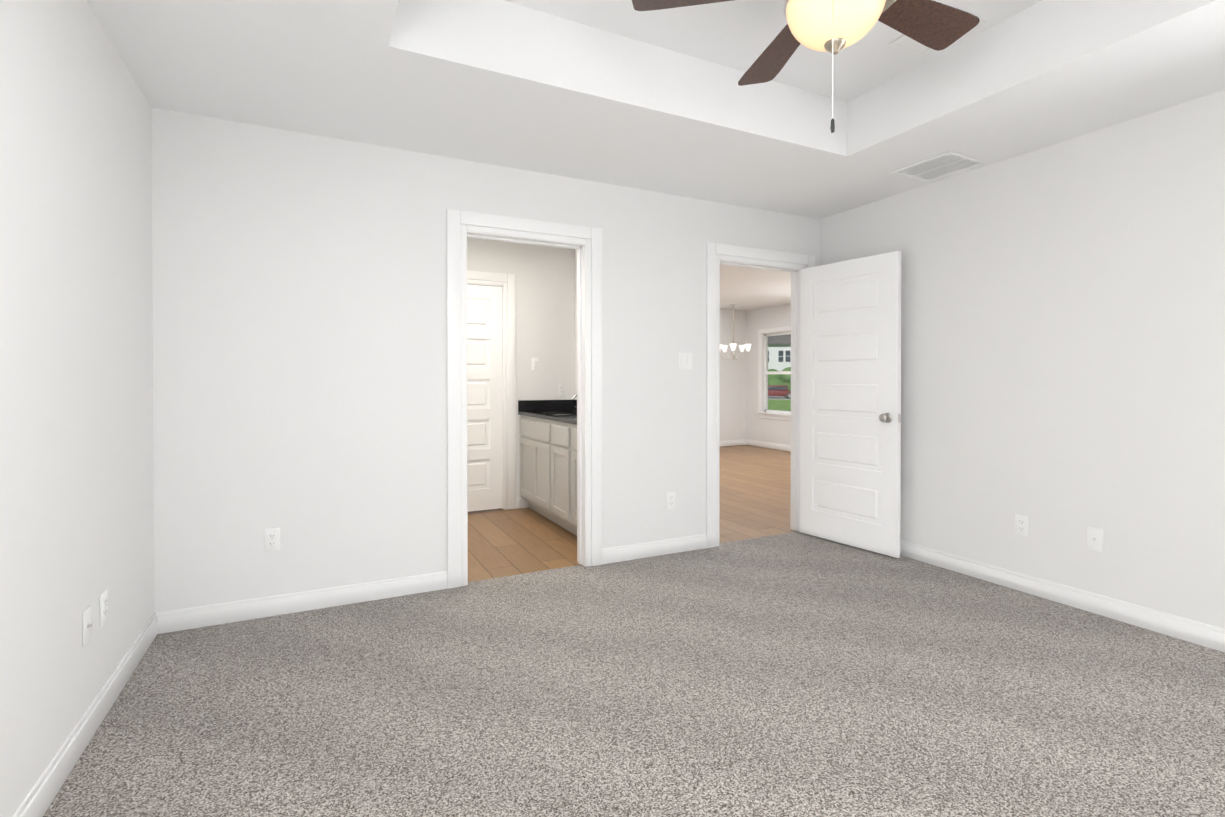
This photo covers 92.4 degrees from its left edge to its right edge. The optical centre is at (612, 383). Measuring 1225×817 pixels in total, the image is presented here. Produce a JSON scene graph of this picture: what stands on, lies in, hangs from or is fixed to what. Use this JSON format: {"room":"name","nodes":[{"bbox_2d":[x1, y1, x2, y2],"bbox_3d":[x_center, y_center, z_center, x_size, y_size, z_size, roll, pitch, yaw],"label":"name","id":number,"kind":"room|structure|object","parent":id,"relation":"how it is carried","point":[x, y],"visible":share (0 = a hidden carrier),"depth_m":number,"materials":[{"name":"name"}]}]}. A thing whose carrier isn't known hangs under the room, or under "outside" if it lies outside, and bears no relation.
{"room":"empty bedroom","nodes":[
{"label":"empty bedroom","id":0,"kind":"room"},
{"bbox_2d":[0,0,153,816],"bbox_3d":[-1.245,-0.224,0.828,0.120,2.920,4.180,0,0,-27],"label":"wall","id":1,"kind":"structure","parent":0,"point":[76,438],"depth_m":1.79,"materials":[{"name":"white paint"}]},
{"bbox_2d":[12,612,159,816],"bbox_3d":[-1.219,1.125,0.934,0.014,0.100,4.030,0,0,-27],"label":"baseboard","id":2,"kind":"structure","parent":1,"relation":"attached to","point":[40,796],"depth_m":1.87,"materials":[{"name":"white wood"}]},
{"bbox_2d":[82,605,92,647],"bbox_3d":[-1.719,0.793,1.929,0.016,0.116,0.071,0,0,-27],"label":"outlet","id":3,"kind":"object","parent":1,"relation":"attached to","point":[87,625],"visible":1,"depth_m":1.92,"materials":[{"name":"white plastic"}]},
{"bbox_2d":[100,589,107,627],"bbox_3d":[-1.799,0.792,2.079,0.008,0.116,0.071,0,0,-27],"label":"duplex electrical outlet","id":4,"kind":"object","parent":1,"relation":"attached to","point":[103,607],"visible":1,"depth_m":2.07,"materials":[{"name":"white plastic"}]},
{"bbox_2d":[151,108,818,612],"bbox_3d":[-0.281,-0.245,3.719,4.440,2.920,0.120,0,0,-27],"label":"wall","id":5,"kind":"structure","parent":0,"point":[299,338],"depth_m":3.09,"materials":[{"name":"white paint"}]},
{"bbox_2d":[264,528,279,551],"bbox_3d":[-1.703,0.781,2.939,0.071,0.116,0.008,0,0,-27],"label":"electrical outlet","id":6,"kind":"object","parent":5,"relation":"attached to","point":[271,539],"visible":1,"depth_m":2.94,"materials":[{"name":"white plastic"}]},
{"bbox_2d":[160,571,447,633],"bbox_3d":[-1.517,1.110,3.032,1.305,0.100,0.014,0,0,-27],"label":"baseboard","id":7,"kind":"structure","parent":5,"relation":"attached to","point":[255,608],"depth_m":2.98,"materials":[{"name":"white wood"}]},
{"bbox_2d":[447,209,601,588],"bbox_3d":[-0.532,0.084,3.595,0.970,2.145,0.156,0,0,-27],"label":"door frame","id":8,"kind":"structure","parent":5,"relation":"attached to","point":[460,223],"depth_m":3.56,"materials":[{"name":"white wood"}]},
{"bbox_2d":[602,534,706,563],"bbox_3d":[0.295,1.104,3.944,0.815,0.100,0.014,0,0,-27],"label":"baseboard","id":9,"kind":"structure","parent":5,"relation":"attached to","point":[695,542],"depth_m":3.92,"materials":[{"name":"white wood"}]},
{"bbox_2d":[667,492,675,508],"bbox_3d":[0.400,0.793,3.997,0.071,0.116,0.008,0,0,-27],"label":"electrical outlet","id":10,"kind":"object","parent":5,"relation":"attached to","point":[671,500],"visible":1,"depth_m":4.00,"materials":[{"name":"white plastic"}]},
{"bbox_2d":[678,353,691,369],"bbox_3d":[0.503,-0.157,4.040,0.116,0.116,0.012,0,0,-27],"label":"light switch","id":11,"kind":"object","parent":5,"relation":"attached to","point":[684,361],"visible":1,"depth_m":4.04,"materials":[{"name":"white plastic"}]},
{"bbox_2d":[706,242,814,547],"bbox_3d":[1.085,0.078,4.409,1.020,2.145,0.156,0,0,-27],"label":"door frame","id":12,"kind":"structure","parent":5,"relation":"attached to","point":[716,253],"depth_m":4.17,"materials":[{"name":"white wood"}]},
{"bbox_2d":[800,251,900,557],"bbox_3d":[1.694,0.133,4.199,0.183,2.014,0.798,0,0,-27],"label":"bedroom door","id":13,"kind":"structure","parent":12,"relation":"attached to","point":[850,402],"depth_m":4.13,"materials":[{"name":"white paint"}]},
{"bbox_2d":[467,238,574,509],"bbox_3d":[-1.175,-0.256,5.318,2.000,2.920,0.120,0,0,-27],"label":"wall","id":14,"kind":"structure","parent":0,"point":[545,305],"depth_m":5.49,"materials":[{"name":"white paint"}]},
{"bbox_2d":[467,284,502,511],"bbox_3d":[-1.340,0.126,5.194,0.741,2.014,0.171,0,0,-27],"label":"closet door","id":15,"kind":"structure","parent":14,"relation":"in","point":[484,413],"depth_m":5.28,"materials":[{"name":"white paint"}]},
{"bbox_2d":[467,271,515,509],"bbox_3d":[-1.354,0.119,5.230,0.780,2.050,0.128,0,0,-27],"label":"door frame","id":16,"kind":"structure","parent":14,"relation":"attached to","point":[502,373],"depth_m":5.34,"materials":[{"name":"white wood"}]},
{"bbox_2d":[516,497,519,507],"bbox_3d":[-1.066,1.101,4.358,1.325,0.100,1.710,0,0,-27],"label":"baseboard","id":17,"kind":"structure","parent":14,"relation":"attached to","point":[517,502],"depth_m":5.40,"materials":[{"name":"white wood"}]},
{"bbox_2d":[532,358,538,369],"bbox_3d":[-0.717,-0.188,5.474,0.071,0.116,0.012,0,0,-27],"label":"bathroom light switch","id":18,"kind":"object","parent":14,"relation":"attached to","point":[535,363],"visible":1,"depth_m":5.47,"materials":[{"name":"white plastic"}]},
{"bbox_2d":[518,398,573,409],"bbox_3d":[-0.621,0.201,5.517,0.546,0.100,0.020,0,0,-27],"label":"backsplash","id":19,"kind":"structure","parent":14,"relation":"attached to","point":[529,404],"depth_m":5.51,"materials":[{"name":"black stone"}]},
{"bbox_2d":[558,383,564,395],"bbox_3d":[-0.485,0.052,5.595,0.071,0.116,0.008,0,0,-27],"label":"outlet","id":20,"kind":"object","parent":14,"relation":"attached to","point":[561,389],"visible":1,"depth_m":5.59,"materials":[{"name":"white plastic"}]},
{"bbox_2d":[575,249,576,399],"bbox_3d":[0.075,-0.254,4.923,0.120,2.920,1.710,0,0,-27],"label":"wall","id":21,"kind":"structure","parent":0,"point":[575,323],"depth_m":5.64,"materials":[{"name":"white paint"}]},
{"bbox_2d":[574,400,576,409],"bbox_3d":[-0.003,0.205,4.918,0.020,0.100,1.646,0,0,-27],"label":"backsplash","id":22,"kind":"structure","parent":21,"relation":"attached to","point":[575,401],"depth_m":5.59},
{"bbox_2d":[468,445,796,581],"bbox_3d":[0.568,1.164,7.014,6.870,0.054,5.135,0,0,-27],"label":"floor","id":23,"kind":"structure","parent":0,"point":[754,491],"depth_m":4.86,"materials":[{"name":"brown wood"}]},
{"bbox_2d":[518,414,576,535],"bbox_3d":[-0.244,0.717,4.800,0.560,0.862,1.646,0,0,-27],"label":"bathroom vanity","id":24,"kind":"object","parent":23,"relation":"on","point":[548,460],"depth_m":4.71,"materials":[{"name":"grey paint"}]},
{"bbox_2d":[518,410,576,421],"bbox_3d":[-0.247,0.271,4.795,0.566,0.030,1.646,0,0,-27],"label":"countertop","id":25,"kind":"structure","parent":24,"relation":"on","point":[566,415],"depth_m":5.06,"materials":[{"name":"black stone"}]},
{"bbox_2d":[43,531,1224,816],"bbox_3d":[0.648,1.199,1.882,4.200,0.060,4.105,0,0,-27],"label":"floor carpet","id":26,"kind":"object","parent":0,"point":[797,673],"visible":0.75,"depth_m":2.14,"materials":[{"name":"grey carpet"}]},
{"bbox_2d":[86,0,1224,218],"bbox_3d":[0.658,-1.481,1.843,4.200,0.420,4.060,0,0,-27],"label":"ceiling","id":27,"kind":"structure","parent":0,"point":[339,69],"depth_m":2.66,"materials":[{"name":"white paint"}]},
{"bbox_2d":[632,0,979,132],"bbox_3d":[0.763,-1.164,1.933,1.243,0.814,1.300,0,0,-27],"label":"ceiling fan","id":28,"kind":"object","parent":27,"relation":"hanging from","point":[834,27],"visible":1,"depth_m":2.04,"materials":[{"name":"brown wood"}]},
{"bbox_2d":[888,7,985,56],"bbox_3d":[1.450,-1.573,2.638,0.230,0.006,0.310,0,0,-27],"label":"ceiling vent","id":29,"kind":"object","parent":27,"relation":"in","point":[905,43],"visible":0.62,"depth_m":2.73,"materials":[{"name":"white plastic"}]},
{"bbox_2d":[890,151,987,181],"bbox_3d":[1.924,-1.279,3.477,0.350,0.006,0.380,0,0,-27],"label":"ceiling vent","id":30,"kind":"object","parent":27,"relation":"in","point":[939,166],"visible":0.98,"depth_m":3.46,"materials":[{"name":"white plastic"}]},
{"bbox_2d":[720,309,745,446],"bbox_3d":[0.335,-0.288,9.693,4.870,2.920,0.120,0,0,-27],"label":"wall","id":31,"kind":"structure","parent":0,"point":[732,399],"depth_m":10.55,"materials":[{"name":"white paint"}]},
{"bbox_2d":[720,439,745,445],"bbox_3d":[0.360,1.062,9.640,4.560,0.100,0.014,0,0,-27],"label":"baseboard","id":32,"kind":"structure","parent":31,"relation":"attached to","point":[743,441],"depth_m":10.54,"materials":[{"name":"white wood"}]},
{"bbox_2d":[720,265,790,309],"bbox_3d":[1.471,-1.522,7.424,4.630,0.420,4.940,0,0,-27],"label":"ceiling","id":33,"kind":"structure","parent":0,"point":[742,288],"depth_m":8.10,"materials":[{"name":"white paint"}]},
{"bbox_2d":[720,304,751,359],"bbox_3d":[2.014,-0.864,9.840,0.594,0.929,0.578,0,0,-27],"label":"chandelier","id":34,"kind":"object","parent":33,"relation":"hanging from","point":[741,347],"visible":0.96,"depth_m":9.81,"materials":[{"name":"white glass"}]},
{"bbox_2d":[746,303,790,451],"bbox_3d":[3.620,-0.279,8.446,0.120,2.920,5.060,0,0,-27],"label":"wall","id":35,"kind":"structure","parent":0,"point":[777,431],"depth_m":10.40,"materials":[{"name":"white paint"}]},
{"bbox_2d":[746,439,790,451],"bbox_3d":[3.533,1.071,8.480,0.014,0.100,4.940,0,0,-27],"label":"baseboard","id":36,"kind":"structure","parent":35,"relation":"attached to","point":[757,444],"depth_m":10.13,"materials":[{"name":"white wood"}]},
{"bbox_2d":[757,326,790,420],"bbox_3d":[2.849,-0.180,9.929,0.165,1.560,1.040,0,0,-27],"label":"living room window","id":37,"kind":"structure","parent":35,"relation":"in","point":[763,386],"depth_m":10.29,"materials":[{"name":"white"}]},
{"bbox_2d":[819,90,1224,628],"bbox_3d":[2.614,-0.238,2.769,0.120,2.920,4.180,0,0,-27],"label":"wall","id":38,"kind":"structure","parent":0,"point":[1063,345],"depth_m":3.05,"materials":[{"name":"white paint"}]},
{"bbox_2d":[1015,514,1028,536],"bbox_3d":[2.287,0.790,3.283,0.008,0.116,0.071,0,0,-27],"label":"duplex electrical outlet","id":39,"kind":"object","parent":38,"relation":"attached to","point":[1021,525],"visible":1,"depth_m":3.28,"materials":[{"name":"white plastic"}]},
{"bbox_2d":[900,540,1224,652],"bbox_3d":[2.514,1.112,2.812,0.030,0.100,4.030,0,0,-27],"label":"baseboard","id":40,"kind":"structure","parent":38,"relation":"attached to","point":[1213,637],"depth_m":3.03,"materials":[{"name":"white wood"}]},
{"bbox_2d":[1086,526,1102,551],"bbox_3d":[2.439,0.786,2.973,0.016,0.116,0.071,0,0,-27],"label":"outlet","id":41,"kind":"object","parent":38,"relation":"attached to","point":[1094,540],"visible":1,"depth_m":2.97,"materials":[{"name":"white plastic"}]},
{"label":"outside","id":42,"kind":"structure","parent":0,"visible":0},
{"bbox_2d":[768,396,790,410],"bbox_3d":[29.941,1.129,71.008,121.334,0.880,140.000,0,0,-27],"label":"ground","id":43,"kind":"structure","parent":42,"point":[775,402],"depth_m":49.02,"materials":[{"name":"green plant"}]},
{"bbox_2d":[768,385,790,398],"bbox_3d":[16.883,0.828,61.086,4.500,1.400,1.910,0,0,8],"label":"car","id":44,"kind":"object","parent":43,"relation":"on","point":[777,388],"depth_m":60.24,"materials":[{"name":"red paint"}]},
{"bbox_2d":[768,378,790,389],"bbox_3d":[20.520,0.513,69.979,14.404,2.467,3.376,0,0,17],"label":"hedge","id":45,"kind":"object","parent":43,"relation":"on","point":[772,382],"depth_m":69.17,"materials":[{"name":"green plant"}]},
{"bbox_2d":[768,367,790,382],"bbox_3d":[21.189,-0.340,73.844,4.754,3.576,2.580,0,0,18],"label":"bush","id":46,"kind":"object","parent":43,"relation":"on","point":[782,376],"depth_m":72.93,"materials":[{"name":"green plant"}]},
{"bbox_2d":[768,334,790,370],"bbox_3d":[23.484,-3.384,85.174,17.000,9.500,10.000,0,0,16],"label":"house","id":47,"kind":"structure","parent":43,"relation":"on","point":[781,362],"depth_m":80.71,"materials":[{"name":"white"}]}
]}

